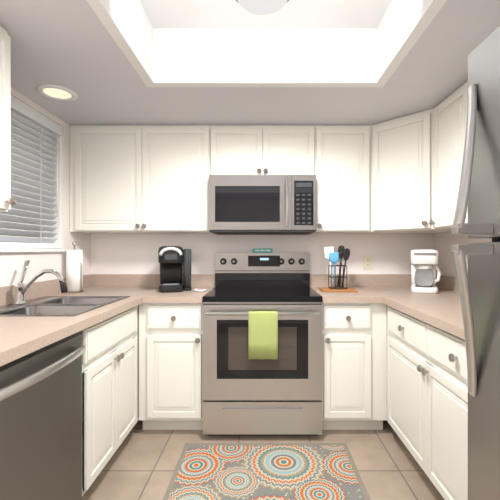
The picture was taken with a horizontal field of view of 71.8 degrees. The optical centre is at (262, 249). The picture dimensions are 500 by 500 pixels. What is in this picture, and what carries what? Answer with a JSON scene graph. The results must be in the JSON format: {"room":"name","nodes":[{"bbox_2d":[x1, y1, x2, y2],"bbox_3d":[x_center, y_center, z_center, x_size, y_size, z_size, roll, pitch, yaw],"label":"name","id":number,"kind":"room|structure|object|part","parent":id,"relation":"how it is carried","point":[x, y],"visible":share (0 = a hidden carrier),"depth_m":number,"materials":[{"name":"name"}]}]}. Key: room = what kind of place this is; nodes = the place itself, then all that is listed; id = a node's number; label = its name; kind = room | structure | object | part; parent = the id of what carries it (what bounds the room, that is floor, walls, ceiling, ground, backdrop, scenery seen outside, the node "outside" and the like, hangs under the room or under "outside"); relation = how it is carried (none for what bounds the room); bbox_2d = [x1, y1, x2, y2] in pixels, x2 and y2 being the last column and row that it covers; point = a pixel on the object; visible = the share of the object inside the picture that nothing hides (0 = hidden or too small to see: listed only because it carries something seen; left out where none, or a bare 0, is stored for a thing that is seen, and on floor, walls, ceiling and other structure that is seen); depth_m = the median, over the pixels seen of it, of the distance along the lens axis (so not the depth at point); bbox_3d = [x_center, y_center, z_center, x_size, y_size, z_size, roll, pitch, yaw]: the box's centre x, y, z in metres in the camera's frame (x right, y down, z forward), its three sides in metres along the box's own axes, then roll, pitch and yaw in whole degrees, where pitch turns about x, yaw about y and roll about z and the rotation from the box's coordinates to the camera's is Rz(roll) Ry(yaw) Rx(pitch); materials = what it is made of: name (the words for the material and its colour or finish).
{"room":"kitchen","nodes":[
{"label":"kitchen","id":0,"kind":"room"},
{"bbox_2d":[0,87,91,286],"bbox_3d":[-1.495,-0.065,0.750,0.150,2.750,4.500,0,0,0],"label":"wall","id":1,"kind":"structure","parent":0,"point":[11,263],"depth_m":2.38,"materials":[{"name":"white paint"}]},
{"bbox_2d":[0,26,15,211],"bbox_3d":[-1.218,-0.538,0.850,0.399,0.757,1.200,0,0,0],"label":"upper cabinet","id":2,"kind":"object","parent":1,"relation":"attached to","point":[7,200],"visible":1,"depth_m":1.41,"materials":[{"name":"white paint"}]},
{"bbox_2d":[0,95,67,251],"bbox_3d":[-1.479,-0.433,1.962,0.178,0.890,1.015,0,0,0],"label":"window","id":3,"kind":"structure","parent":1,"relation":"in","point":[58,224],"depth_m":2.40,"materials":[{"name":"white plastic"}]},
{"bbox_2d":[0,98,61,244],"bbox_3d":[-1.452,-0.442,1.962,0.087,0.823,0.917,0,0,0],"label":"window blinds","id":4,"kind":"object","parent":3,"relation":"attached to","point":[34,135],"visible":0.79,"depth_m":2.16,"materials":[{"name":"white plastic"}]},
{"bbox_2d":[0,0,499,124],"bbox_3d":[0.000,-1.095,0.750,2.840,0.350,4.200,0,0,0],"label":"ceiling","id":5,"kind":"structure","parent":0,"point":[235,62],"depth_m":1.90,"materials":[{"name":"grey paint"}]},
{"bbox_2d":[36,84,77,100],"bbox_3d":[-1.200,-0.916,2.020,0.210,0.006,0.210,0,0,0],"label":"recessed light","id":6,"kind":"object","parent":5,"relation":"in","point":[56,92],"visible":1,"depth_m":2.01,"materials":[{"name":"white paint"}]},
{"bbox_2d":[236,0,288,14],"bbox_3d":[0.000,-1.167,1.580,0.300,0.104,0.300,0,0,0],"label":"flush ceiling light","id":7,"kind":"object","parent":5,"relation":"attached to","point":[262,7],"visible":0.98,"depth_m":1.59,"materials":[{"name":"white glass"}]},
{"bbox_2d":[92,234,431,273],"bbox_3d":[0.005,-0.065,2.925,2.790,2.750,0.150,0,0,0],"label":"wall","id":8,"kind":"structure","parent":0,"point":[131,253],"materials":[{"name":"white paint"}]},
{"bbox_2d":[70,125,213,233],"bbox_3d":[-0.901,-0.526,2.666,1.032,0.782,0.362,0,0,0],"label":"upper cabinet","id":9,"kind":"object","parent":8,"relation":"attached to","point":[139,179],"visible":1,"depth_m":2.52,"materials":[{"name":"white paint"}]},
{"bbox_2d":[210,125,314,174],"bbox_3d":[0.000,-0.726,2.666,0.769,0.382,0.362,0,0,0],"label":"upper cabinet","id":10,"kind":"object","parent":8,"relation":"attached to","point":[262,149],"visible":0.83,"depth_m":2.52,"materials":[{"name":"white paint"}]},
{"bbox_2d":[209,175,315,234],"bbox_3d":[0.000,-0.329,2.615,0.756,0.407,0.462,0,0,0],"label":"microwave","id":11,"kind":"object","parent":10,"relation":"attached to","point":[262,204],"visible":1,"depth_m":2.44,"materials":[{"name":"grey metal"}]},
{"bbox_2d":[311,125,370,233],"bbox_3d":[0.592,-0.526,2.666,0.412,0.782,0.362,0,0,0],"label":"upper cabinet","id":12,"kind":"object","parent":8,"relation":"attached to","point":[343,174],"visible":0.98,"depth_m":2.52,"materials":[{"name":"white paint"}]},
{"bbox_2d":[364,255,371,268],"bbox_3d":[0.870,0.100,2.844,0.070,0.114,0.008,0,0,0],"label":"electrical outlet plate","id":13,"kind":"object","parent":8,"relation":"attached to","point":[367,261],"visible":1,"depth_m":2.84,"materials":[{"name":"beige plastic"}]},
{"bbox_2d":[360,108,450,233],"bbox_3d":[1.108,-0.526,2.531,0.618,0.782,0.631,0,0,0],"label":"upper cabinet","id":14,"kind":"object","parent":8,"relation":"attached to","point":[401,175],"visible":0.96,"depth_m":2.36,"materials":[{"name":"white paint"}]},
{"bbox_2d":[82,420,443,499],"bbox_3d":[0.000,1.260,0.750,3.140,0.100,4.500,0,0,0],"label":"floor","id":15,"kind":"structure","parent":0,"point":[141,464],"depth_m":1.96,"materials":[{"name":"tile"}]},
{"bbox_2d":[0,330,85,499],"bbox_3d":[-1.069,0.777,1.200,0.695,0.866,0.590,0,0,0],"label":"dishwasher","id":16,"kind":"object","parent":15,"relation":"on","point":[41,424],"visible":0.85,"depth_m":1.23,"materials":[{"name":"grey metal"}]},
{"bbox_2d":[82,305,138,495],"bbox_3d":[-1.100,0.776,1.872,0.620,0.868,0.735,0,0,0],"label":"base cabinet","id":17,"kind":"object","parent":15,"relation":"on","point":[110,386],"visible":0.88,"depth_m":1.73,"materials":[{"name":"white paint"}]},
{"bbox_2d":[0,260,159,365],"bbox_3d":[-1.088,0.272,1.549,0.660,0.428,2.598,0,0,0],"label":"countertop","id":18,"kind":"structure","parent":17,"relation":"on","point":[34,316],"depth_m":1.87,"materials":[{"name":"laminate"}]},
{"bbox_2d":[13,260,67,304],"bbox_3d":[-1.213,0.176,1.913,0.289,0.238,0.109,0,0,0],"label":"faucet","id":19,"kind":"object","parent":18,"relation":"on","point":[21,288],"depth_m":1.88,"materials":[{"name":"silver metal"}]},
{"bbox_2d":[66,241,83,292],"bbox_3d":[-1.335,0.118,2.450,0.121,0.361,0.120,0,0,0],"label":"paper towel holder","id":20,"kind":"object","parent":18,"relation":"on","point":[74,270],"visible":0.98,"depth_m":2.41,"materials":[{"name":"white paper"}]},
{"bbox_2d":[139,303,203,429],"bbox_3d":[-0.596,0.776,2.519,0.422,0.868,0.652,0,0,0],"label":"base cabinet","id":21,"kind":"object","parent":15,"relation":"on","point":[170,366],"visible":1,"depth_m":2.23,"materials":[{"name":"white paint"}]},
{"bbox_2d":[144,274,214,302],"bbox_3d":[-0.572,0.270,2.526,0.372,0.140,0.643,0,0,0],"label":"countertop","id":22,"kind":"structure","parent":21,"relation":"on","point":[152,294],"depth_m":2.44,"materials":[{"name":"laminate"}]},
{"bbox_2d":[158,246,191,292],"bbox_3d":[-0.646,0.135,2.554,0.235,0.328,0.262,0,0,-14],"label":"coffee maker","id":23,"kind":"object","parent":22,"relation":"on","point":[174,261],"visible":1,"depth_m":2.53,"materials":[{"name":"black plastic"}]},
{"bbox_2d":[194,289,206,291],"bbox_3d":[-0.450,0.290,2.490,0.092,0.018,0.092,0,0,0],"label":"soap dish","id":24,"kind":"object","parent":22,"relation":"on","point":[199,290],"visible":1,"depth_m":2.46,"materials":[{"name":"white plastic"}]},
{"bbox_2d":[203,249,321,435],"bbox_3d":[0.000,0.599,2.471,0.756,1.222,0.749,0,0,0],"label":"range","id":25,"kind":"object","parent":15,"relation":"on","point":[262,342],"visible":1,"depth_m":2.17,"materials":[{"name":"grey metal"}]},
{"bbox_2d":[248,310,277,359],"bbox_3d":[0.004,0.520,2.121,0.179,0.289,0.049,0,0,0],"label":"towel","id":26,"kind":"object","parent":25,"relation":"hanging from","point":[262,325],"depth_m":2.10,"materials":[{"name":"fabric"}]},
{"bbox_2d":[163,443,370,499],"bbox_3d":[0.020,1.205,1.395,1.000,0.008,1.500,0,0,0],"label":"rug","id":27,"kind":"object","parent":15,"relation":"on","point":[265,471],"visible":1,"depth_m":1.85,"materials":[{"name":"multicoloured fabric"}]},
{"bbox_2d":[321,303,386,429],"bbox_3d":[0.598,0.776,2.519,0.424,0.868,0.652,0,0,0],"label":"base cabinet","id":28,"kind":"object","parent":15,"relation":"on","point":[354,366],"visible":0.94,"depth_m":2.23,"materials":[{"name":"white paint"}]},
{"bbox_2d":[310,274,379,302],"bbox_3d":[0.564,0.270,2.526,0.356,0.140,0.643,0,0,0],"label":"countertop","id":29,"kind":"structure","parent":28,"relation":"on","point":[365,285],"depth_m":2.76,"materials":[{"name":"laminate"}]},
{"bbox_2d":[319,245,357,291],"bbox_3d":[0.555,0.132,2.550,0.250,0.333,0.190,0,0,0],"label":"utensil holder","id":30,"kind":"object","parent":29,"relation":"on","point":[332,256],"visible":1,"depth_m":2.52,"materials":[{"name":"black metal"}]},
{"bbox_2d":[387,306,467,499],"bbox_3d":[1.084,0.776,1.669,0.652,0.868,1.145,0,0,0],"label":"base cabinet","id":31,"kind":"object","parent":15,"relation":"on","point":[427,398],"visible":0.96,"depth_m":1.62,"materials":[{"name":"white paint"}]},
{"bbox_2d":[364,274,464,339],"bbox_3d":[1.080,0.270,1.966,0.676,0.140,1.763,0,0,0],"label":"countertop","id":32,"kind":"structure","parent":31,"relation":"on","point":[441,310],"depth_m":2.06,"materials":[{"name":"laminate"}]},
{"bbox_2d":[410,249,440,292],"bbox_3d":[1.165,0.147,2.488,0.224,0.303,0.254,0,0,0],"label":"drip coffee maker","id":33,"kind":"object","parent":32,"relation":"on","point":[424,263],"visible":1,"depth_m":2.41,"materials":[{"name":"white plastic"}]},
{"bbox_2d":[451,26,499,499],"bbox_3d":[0.973,0.305,0.695,0.885,1.810,0.740,0,0,0],"label":"refrigerator","id":34,"kind":"object","parent":15,"relation":"on","point":[478,196],"visible":1,"depth_m":0.97,"materials":[{"name":"grey metal"}]},
{"bbox_3d":[0.584,-0.029,0.994,0.106,0.924,0.107,0,0,0],"label":"handle","id":35,"kind":"part","parent":34,"relation":"part of","materials":[{"name":"silver metal"}]},
{"bbox_2d":[432,232,491,276],"bbox_3d":[1.495,-0.065,0.750,0.150,2.750,4.500,0,0,0],"label":"wall","id":36,"kind":"structure","parent":0,"point":[441,242],"depth_m":2.63,"materials":[{"name":"white paint"}]},
{"bbox_2d":[429,81,467,228],"bbox_3d":[1.238,-0.526,1.658,0.359,0.782,1.135,0,0,0],"label":"upper cabinet","id":37,"kind":"object","parent":36,"relation":"attached to","point":[449,120],"visible":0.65,"depth_m":2.02,"materials":[{"name":"white paint"}]}
]}

